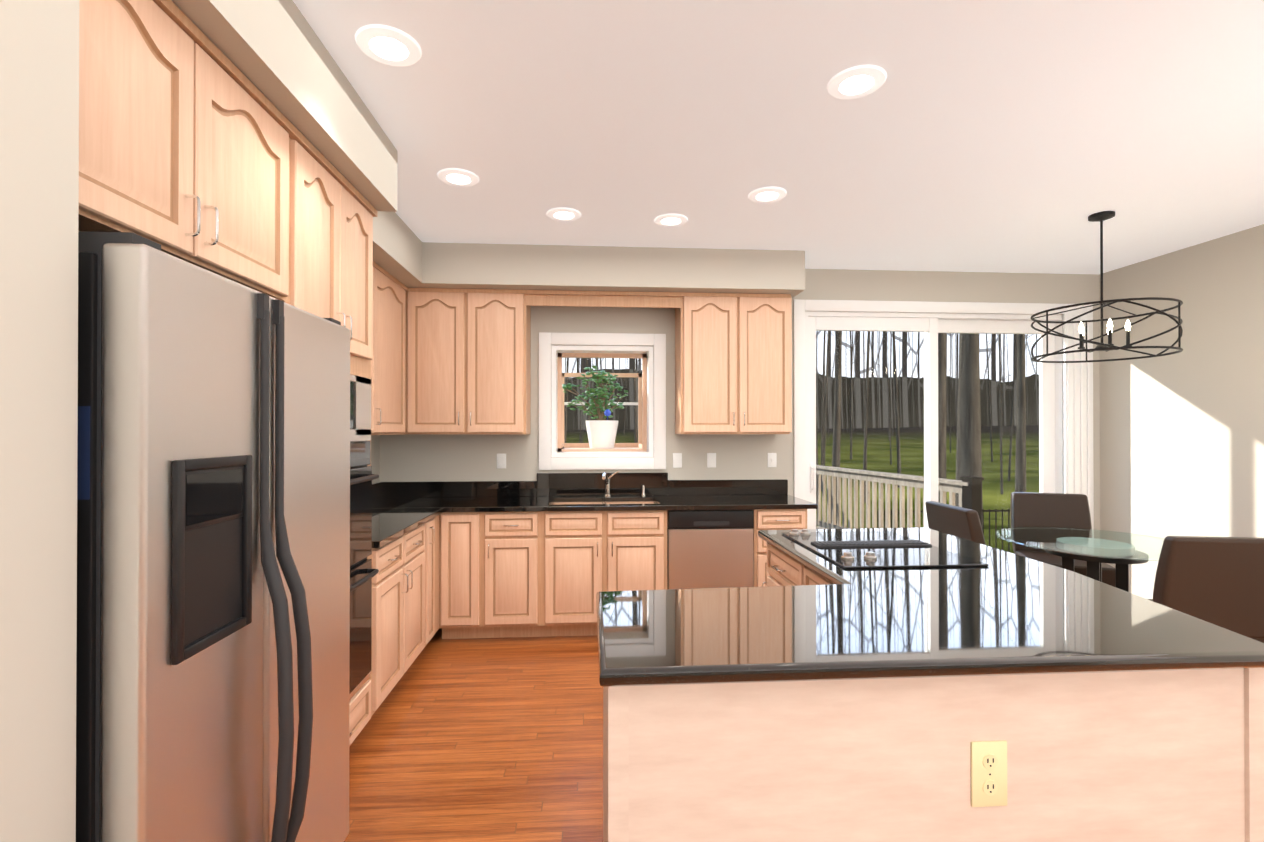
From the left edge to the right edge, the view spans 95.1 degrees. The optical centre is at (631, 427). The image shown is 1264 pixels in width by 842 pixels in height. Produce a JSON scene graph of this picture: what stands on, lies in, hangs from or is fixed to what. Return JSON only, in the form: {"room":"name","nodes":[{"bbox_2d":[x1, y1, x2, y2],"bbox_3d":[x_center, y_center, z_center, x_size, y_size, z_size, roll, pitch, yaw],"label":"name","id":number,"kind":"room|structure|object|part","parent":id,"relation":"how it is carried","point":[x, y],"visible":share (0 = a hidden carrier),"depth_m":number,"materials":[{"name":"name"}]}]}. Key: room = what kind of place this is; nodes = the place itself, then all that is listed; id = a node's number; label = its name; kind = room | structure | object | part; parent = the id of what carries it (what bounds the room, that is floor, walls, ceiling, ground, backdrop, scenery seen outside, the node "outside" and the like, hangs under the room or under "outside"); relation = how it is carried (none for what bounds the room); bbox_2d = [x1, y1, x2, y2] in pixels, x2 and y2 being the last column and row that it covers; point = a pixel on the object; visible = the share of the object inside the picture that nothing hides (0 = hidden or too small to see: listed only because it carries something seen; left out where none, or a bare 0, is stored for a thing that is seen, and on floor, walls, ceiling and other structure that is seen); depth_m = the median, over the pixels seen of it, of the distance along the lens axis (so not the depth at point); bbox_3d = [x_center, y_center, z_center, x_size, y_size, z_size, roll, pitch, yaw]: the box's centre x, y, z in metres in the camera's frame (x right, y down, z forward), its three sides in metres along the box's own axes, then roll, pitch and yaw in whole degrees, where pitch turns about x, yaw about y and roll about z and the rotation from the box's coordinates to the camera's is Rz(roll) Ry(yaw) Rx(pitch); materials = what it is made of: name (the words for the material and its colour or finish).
{"room":"dining room and kitchen","nodes":[
{"label":"dining room and kitchen","id":0,"kind":"room"},
{"bbox_2d":[0,0,78,841],"bbox_3d":[-1.257,0.058,-1.076,0.900,2.740,4.080,0,0,-4],"label":"wall","id":1,"kind":"structure","parent":0,"point":[39,127],"depth_m":0.92,"materials":[{"name":"beige paint"}]},
{"bbox_2d":[371,435,379,483],"bbox_3d":[-1.895,0.076,2.688,0.150,2.740,3.520,0,0,-4],"label":"wall","id":2,"kind":"structure","parent":0,"point":[375,452],"depth_m":4.37,"materials":[{"name":"beige paint"}]},
{"bbox_2d":[78,0,297,307],"bbox_3d":[-1.418,-0.717,1.447,0.621,0.585,0.930,0,0,-4],"label":"upper cabinet","id":3,"kind":"object","parent":2,"relation":"attached to","point":[198,148],"depth_m":1.42,"materials":[{"name":"brown wood"}]},
{"bbox_2d":[290,130,353,367],"bbox_3d":[-1.467,-0.616,2.159,0.621,0.780,0.432,0,0,-4],"label":"upper cabinet","id":4,"kind":"object","parent":2,"relation":"attached to","point":[325,196],"depth_m":2.18,"materials":[{"name":"brown wood"}]},
{"bbox_2d":[354,188,377,375],"bbox_3d":[-1.491,-0.615,2.504,0.621,0.780,0.260,0,0,-4],"label":"upper cabinet","id":5,"kind":"object","parent":2,"relation":"attached to","point":[365,269],"depth_m":2.58,"materials":[{"name":"brown wood"}]},
{"bbox_2d":[378,482,381,495],"bbox_3d":[-1.865,0.475,3.545,0.020,0.120,1.804,0,0,-4],"label":"backsplash","id":6,"kind":"structure","parent":2,"relation":"attached to","point":[379,483],"depth_m":4.39,"materials":[{"name":"black stone"}]},
{"bbox_2d":[378,265,409,434],"bbox_3d":[-1.744,-0.473,3.834,0.301,1.050,0.660,0,0,-4],"label":"upper cabinet","id":7,"kind":"object","parent":2,"relation":"attached to","point":[393,296],"depth_m":3.87,"materials":[{"name":"brown wood"}]},
{"bbox_2d":[344,628,602,841],"bbox_3d":[1.262,1.487,0.781,6.185,0.100,7.750,0,0,-4],"label":"floor","id":8,"kind":"structure","parent":0,"point":[480,740],"depth_m":2.60,"materials":[{"name":"brown wood"}]},
{"bbox_2d":[76,231,349,841],"bbox_3d":[-1.264,0.545,1.451,0.897,1.790,0.901,0,0,-4],"label":"refrigerator","id":9,"kind":"object","parent":8,"relation":"on","point":[213,579],"visible":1,"depth_m":1.20,"materials":[{"name":"silver metal"}]},
{"bbox_3d":[-0.879,0.144,1.223,0.002,0.100,0.181,0,0,-4],"label":"dispenser panel","id":10,"kind":"part","parent":9,"relation":"part of","materials":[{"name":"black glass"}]},
{"bbox_2d":[349,368,377,746],"bbox_3d":[-1.475,0.612,2.284,0.623,1.665,0.690,0,0,-4],"label":"tall cabinet","id":11,"kind":"object","parent":8,"relation":"on","point":[363,684],"depth_m":2.54,"materials":[{"name":"brown wood"}]},
{"bbox_2d":[349,374,378,698],"bbox_3d":[-1.415,0.459,2.289,0.612,1.360,0.680,0,0,-4],"label":"wall oven","id":12,"kind":"object","parent":11,"relation":"in","point":[361,476],"depth_m":2.51,"materials":[{"name":"black metal"}]},
{"bbox_2d":[378,524,429,706],"bbox_3d":[-1.531,1.008,3.077,0.621,0.880,0.834,0,0,-4],"label":"base cabinet","id":13,"kind":"object","parent":8,"relation":"on","point":[404,565],"depth_m":3.07,"materials":[{"name":"brown wood"}]},
{"bbox_2d":[378,508,445,547],"bbox_3d":[-1.533,0.550,3.249,0.641,0.033,1.168,0,0,-4],"label":"countertop","id":14,"kind":"structure","parent":13,"relation":"on","point":[393,523],"depth_m":3.34,"materials":[{"name":"black stone"}]},
{"bbox_2d":[430,516,437,639],"bbox_3d":[-1.567,1.010,3.591,0.621,0.880,0.196,0,0,-4],"label":"base cabinet","id":15,"kind":"object","parent":8,"relation":"on","point":[433,523],"depth_m":3.68,"materials":[{"name":"brown wood"}]},
{"bbox_2d":[442,512,481,638],"bbox_3d":[-1.174,1.013,4.186,0.285,0.880,0.616,0,0,-4],"label":"base cabinet","id":16,"kind":"object","parent":8,"relation":"on","point":[461,531],"depth_m":3.88,"materials":[{"name":"brown wood"}]},
{"bbox_2d":[482,512,541,637],"bbox_3d":[-0.835,1.013,4.209,0.396,0.880,0.616,0,0,-4],"label":"base cabinet","id":17,"kind":"object","parent":8,"relation":"on","point":[511,541],"depth_m":3.91,"materials":[{"name":"brown wood"}]},
{"bbox_2d":[542,512,666,636],"bbox_3d":[-0.206,1.014,4.253,0.864,0.880,0.616,0,0,-4],"label":"base cabinet","id":18,"kind":"object","parent":8,"relation":"on","point":[585,554],"depth_m":3.95,"materials":[{"name":"brown wood"}]},
{"bbox_2d":[378,496,817,511],"bbox_3d":[-0.321,0.555,4.237,3.196,0.033,0.636,0,0,-4],"label":"countertop","id":19,"kind":"structure","parent":18,"relation":"on","point":[451,503],"depth_m":4.07,"materials":[{"name":"black stone"}]},
{"bbox_2d":[550,500,605,503],"bbox_3d":[-0.398,0.656,4.223,0.380,0.194,0.390,0,0,-4],"label":"sink","id":20,"kind":"object","parent":19,"relation":"in","point":[551,501],"depth_m":4.40,"materials":[{"name":"silver metal"}]},
{"bbox_2d":[602,471,621,495],"bbox_3d":[-0.160,0.437,4.385,0.139,0.204,0.268,0,0,-4],"label":"faucet","id":21,"kind":"object","parent":19,"relation":"on","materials":[{"name":"silver metal"}]},
{"bbox_2d":[606,500,657,503],"bbox_3d":[-0.009,0.657,4.250,0.380,0.194,0.390,0,0,-4],"label":"sink","id":22,"kind":"object","parent":19,"relation":"in","point":[607,501],"depth_m":4.40,"materials":[{"name":"silver metal"}]},
{"bbox_2d":[642,484,645,495],"bbox_3d":[0.088,0.495,4.518,0.036,0.090,0.036,0,0,-4],"label":"soap dispenser","id":23,"kind":"object","parent":19,"relation":"on","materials":[{"name":"silver metal"}]},
{"bbox_2d":[667,509,753,588],"bbox_3d":[0.529,1.015,4.295,0.598,0.878,0.601,0,0,-4],"label":"dishwasher","id":24,"kind":"object","parent":8,"relation":"on","point":[709,548],"visible":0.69,"depth_m":4.00,"materials":[{"name":"grey metal"}]},
{"bbox_3d":[0.550,0.667,3.999,0.250,0.030,0.003,0,0,-4],"label":"handle","id":25,"kind":"part","parent":24,"relation":"part of","materials":[{"name":"grey plastic"}]},
{"bbox_2d":[753,508,809,586],"bbox_3d":[1.023,1.014,4.338,0.380,0.880,0.616,0,0,-4],"label":"base cabinet","id":26,"kind":"object","parent":8,"relation":"on","point":[765,518],"depth_m":4.04,"materials":[{"name":"brown wood"}]},
{"bbox_2d":[603,671,1263,841],"bbox_3d":[0.675,1.004,2.134,1.569,0.878,1.615,0,0,-4],"label":"peninsula base panel","id":27,"kind":"object","parent":8,"relation":"on","point":[925,684],"depth_m":1.34,"materials":[{"name":"brown wood"}]},
{"bbox_2d":[596,527,1263,694],"bbox_3d":[0.743,0.544,2.141,1.752,0.040,1.715,0,0,-4],"label":"island countertop","id":28,"kind":"structure","parent":27,"relation":"on","point":[815,622],"depth_m":1.48,"materials":[{"name":"black stone"}]},
{"bbox_2d":[780,528,991,566],"bbox_3d":[1.038,0.507,2.510,0.555,0.036,0.720,0,0,-4],"label":"cooktop","id":29,"kind":"object","parent":28,"relation":"in","point":[865,547],"depth_m":2.46,"materials":[{"name":"black glass"}]},
{"bbox_3d":[0.711,1.002,1.610,1.570,0.878,0.565,0,0,-4],"label":"corner trim","id":30,"kind":"part","parent":27,"relation":"part of","materials":[{"name":"brown wood"}]},
{"bbox_3d":[0.734,1.001,1.348,1.510,0.878,0.019,0,0,-4],"label":"panel","id":31,"kind":"part","parent":27,"relation":"part of","materials":[{"name":"brown wood"}]},
{"bbox_2d":[971,740,1006,806],"bbox_3d":[0.829,0.805,1.341,0.086,0.150,0.008,0,0,-4],"label":"outlet","id":32,"kind":"object","parent":27,"relation":"attached to","point":[988,757],"depth_m":1.34,"materials":[{"name":"beige plastic"}]},
{"bbox_2d":[925,501,985,544],"bbox_3d":[2.348,0.982,3.798,0.627,0.941,0.520,0,0,-4],"label":"dining chair","id":33,"kind":"object","parent":8,"relation":"on","point":[961,522],"visible":0.27,"depth_m":3.69,"materials":[{"name":"black leather"}]},
{"bbox_2d":[1010,492,1114,586],"bbox_3d":[3.149,0.984,4.250,0.514,0.941,0.611,0,0,20],"label":"dining chair","id":34,"kind":"object","parent":8,"relation":"on","point":[1070,512],"visible":0.4,"depth_m":4.43,"materials":[{"name":"black leather"}]},
{"bbox_2d":[995,527,1163,591],"bbox_3d":[2.860,1.076,3.576,1.040,0.748,1.040,0,0,-4],"label":"dining table","id":35,"kind":"object","parent":8,"relation":"on","point":[1094,553],"visible":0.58,"depth_m":3.47,"materials":[{"name":"clear glass"}]},
{"bbox_3d":[2.860,0.708,3.577,1.040,0.012,1.040,0,0,-4],"label":"glass","id":36,"kind":"part","parent":35,"relation":"part of","materials":[{"name":"clear glass"}]},
{"bbox_3d":[2.860,0.775,3.577,0.500,0.030,0.500,0,0,-4],"label":"plate","id":37,"kind":"part","parent":35,"relation":"part of","materials":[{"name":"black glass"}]},
{"bbox_2d":[1148,536,1263,642],"bbox_3d":[2.768,0.978,2.913,0.514,0.941,0.611,0,0,8],"label":"dining chair","id":38,"kind":"object","parent":8,"relation":"on","point":[1218,581],"visible":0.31,"depth_m":2.65,"materials":[{"name":"black leather"}]},
{"bbox_2d":[380,269,1099,538],"bbox_3d":[0.988,0.136,4.733,6.185,2.840,0.160,0,0,-4],"label":"wall","id":39,"kind":"structure","parent":0,"point":[434,457],"depth_m":4.62,"materials":[{"name":"beige paint"}]},
{"bbox_2d":[410,288,533,433],"bbox_3d":[-1.205,-0.471,4.341,0.845,1.050,0.316,0,0,-4],"label":"upper cabinet","id":40,"kind":"object","parent":39,"relation":"attached to","point":[470,349],"depth_m":4.19,"materials":[{"name":"brown wood"}]},
{"bbox_2d":[497,454,505,468],"bbox_3d":[-1.018,0.265,4.508,0.072,0.116,0.008,0,0,-4],"label":"outlet","id":41,"kind":"object","parent":39,"relation":"attached to","point":[501,460],"visible":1,"depth_m":4.50,"materials":[{"name":"white plastic"}]},
{"bbox_2d":[382,472,789,495],"bbox_3d":[-0.333,0.450,4.545,3.176,0.180,0.021,0,0,-4],"label":"backsplash","id":42,"kind":"structure","parent":39,"relation":"attached to","point":[657,483],"depth_m":4.53,"materials":[{"name":"black stone"}]},
{"bbox_2d":[539,332,665,469],"bbox_3d":[-0.252,-0.201,4.868,1.000,1.075,0.642,0,0,-4],"label":"garden window","id":43,"kind":"structure","parent":39,"relation":"in","point":[601,431],"depth_m":4.58,"materials":[{"name":"white"}]},
{"bbox_2d":[562,365,627,448],"bbox_3d":[-0.310,-0.168,4.941,0.570,0.697,0.322,0,0,-4],"label":"plant pot","id":44,"kind":"object","parent":43,"relation":"on","point":[601,432],"depth_m":4.86,"materials":[{"name":"green"}]},
{"bbox_3d":[-0.259,-0.225,4.979,0.730,0.745,0.420,0,0,-4],"label":"glass","id":45,"kind":"part","parent":43,"relation":"part of","materials":[{"name":"clear glass"}]},
{"bbox_2d":[673,453,681,467],"bbox_3d":[0.361,0.265,4.600,0.072,0.116,0.015,0,0,-4],"label":"outlet","id":46,"kind":"object","parent":39,"relation":"attached to","point":[677,460],"visible":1,"depth_m":4.60,"materials":[{"name":"white plastic"}]},
{"bbox_2d":[707,453,715,467],"bbox_3d":[0.636,0.265,4.622,0.072,0.116,0.008,0,0,-4],"label":"outlet","id":47,"kind":"object","parent":39,"relation":"attached to","point":[711,460],"visible":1,"depth_m":4.62,"materials":[{"name":"white plastic"}]},
{"bbox_2d":[674,292,791,433],"bbox_3d":[0.773,-0.470,4.478,0.840,1.050,0.316,0,0,-4],"label":"upper cabinet","id":48,"kind":"object","parent":39,"relation":"attached to","point":[733,351],"depth_m":4.32,"materials":[{"name":"brown wood"}]},
{"bbox_2d":[768,453,776,466],"bbox_3d":[1.128,0.266,4.654,0.072,0.116,0.015,0,0,-4],"label":"outlet","id":49,"kind":"object","parent":39,"relation":"attached to","point":[772,459],"visible":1,"depth_m":4.65,"materials":[{"name":"white plastic"}]},
{"bbox_2d":[805,311,1063,547],"bbox_3d":[2.513,0.256,4.820,2.254,2.394,0.177,0,0,-4],"label":"sliding door","id":50,"kind":"structure","parent":39,"relation":"in","point":[931,326],"depth_m":4.80,"materials":[{"name":"white"}]},
{"bbox_3d":[1.467,0.416,4.686,0.028,0.240,0.057,0,0,-4],"label":"handle","id":51,"kind":"part","parent":50,"relation":"part of","materials":[{"name":"white plastic"}]},
{"bbox_2d":[794,299,1093,537],"bbox_3d":[2.581,0.213,4.745,2.555,2.485,0.032,0,0,-4],"label":"door frame","id":52,"kind":"structure","parent":39,"relation":"attached to","point":[1078,420],"depth_m":4.80,"materials":[{"name":"white wood"}]},
{"bbox_2d":[293,0,1263,273],"bbox_3d":[1.257,-1.353,0.875,6.185,0.100,7.910,0,0,-4],"label":"ceiling","id":53,"kind":"structure","parent":0,"point":[1015,136],"depth_m":2.47,"materials":[{"name":"white paint"}]},
{"bbox_2d":[355,24,421,65],"bbox_3d":[-0.827,-1.291,1.967,0.210,0.011,0.210,0,0,-4],"label":"recessed light","id":54,"kind":"object","parent":53,"relation":"in","point":[388,45],"visible":1,"depth_m":1.96,"materials":[{"name":"white plastic"}]},
{"bbox_2d":[437,168,478,186],"bbox_3d":[-0.898,-1.286,2.990,0.210,0.011,0.210,0,0,-4],"label":"recessed light","id":55,"kind":"object","parent":53,"relation":"in","point":[458,177],"visible":0.98,"depth_m":2.98,"materials":[{"name":"white plastic"}]},
{"bbox_2d":[171,0,804,297],"bbox_3d":[-0.234,-1.151,2.810,3.180,0.285,3.520,0,0,-4],"label":"soffit ceiling","id":56,"kind":"structure","parent":53,"relation":"attached to","point":[276,53],"depth_m":3.44,"materials":[{"name":"beige paint"}]},
{"bbox_2d":[546,207,580,220],"bbox_3d":[-0.412,-1.284,3.500,0.210,0.011,0.210,0,0,-4],"label":"recessed light","id":57,"kind":"object","parent":53,"relation":"in","point":[564,214],"visible":1,"depth_m":3.48,"materials":[{"name":"white plastic"}]},
{"bbox_2d":[654,214,687,226],"bbox_3d":[0.243,-1.283,3.595,0.210,0.011,0.210,0,0,-4],"label":"recessed light","id":58,"kind":"object","parent":53,"relation":"attached to","point":[670,220],"visible":1,"depth_m":3.58,"materials":[{"name":"white plastic"}]},
{"bbox_2d":[748,187,786,202],"bbox_3d":[0.751,-1.285,3.210,0.210,0.011,0.210,0,0,-4],"label":"recessed light","id":59,"kind":"object","parent":53,"relation":"in","point":[766,194],"visible":1,"depth_m":3.20,"materials":[{"name":"white plastic"}]},
{"bbox_2d":[827,65,886,98],"bbox_3d":[0.843,-1.290,2.174,0.210,0.011,0.210,0,0,-4],"label":"recessed light","id":60,"kind":"object","parent":53,"relation":"in","point":[855,82],"visible":1,"depth_m":2.16,"materials":[{"name":"white plastic"}]},
{"bbox_2d":[1031,211,1182,362],"bbox_3d":[2.850,-0.859,3.509,0.714,0.860,0.714,0,0,-4],"label":"chandelier","id":61,"kind":"object","parent":53,"relation":"hanging from","point":[1101,217],"visible":1,"depth_m":3.48,"materials":[{"name":"black metal"}]},
{"bbox_2d":[1099,224,1263,598],"bbox_3d":[4.267,0.068,1.072,0.150,2.740,7.600,0,0,-4],"label":"wall","id":62,"kind":"structure","parent":0,"point":[1182,443],"depth_m":4.15,"materials":[{"name":"beige paint"}]},
{"label":"outside","id":63,"kind":"structure","parent":0,"visible":0},
{"bbox_2d":[557,331,1038,429],"bbox_3d":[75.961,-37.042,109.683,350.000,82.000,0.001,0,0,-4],"label":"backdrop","id":64,"kind":"structure","parent":63,"point":[907,385],"depth_m":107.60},
{"bbox_2d":[566,425,1038,553],"bbox_3d":[64.449,-0.391,58.812,260.000,6.473,98.550,0,0,-4],"label":"lawn","id":65,"kind":"structure","parent":63,"point":[878,444],"depth_m":39.65,"materials":[{"name":"green plant"}]},
{"bbox_2d":[564,331,1038,524],"bbox_3d":[23.320,-10.468,49.181,90.044,27.099,76.113,0,0,-4],"label":"trees","id":66,"kind":"object","parent":65,"relation":"on","point":[967,441],"depth_m":15.58,"materials":[{"name":"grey plant"}]},
{"bbox_2d":[877,476,1009,551],"bbox_3d":[5.833,1.590,7.656,5.242,2.160,3.507,0,0,-4],"label":"fence","id":67,"kind":"object","parent":65,"relation":"on","point":[973,490],"depth_m":5.81,"materials":[{"name":"black metal"}]},
{"bbox_2d":[816,465,967,528],"bbox_3d":[1.851,1.157,6.963,3.117,1.220,3.800,0,0,-4],"label":"deck railing","id":68,"kind":"object","parent":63,"point":[911,481],"depth_m":7.29,"materials":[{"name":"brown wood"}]}
]}

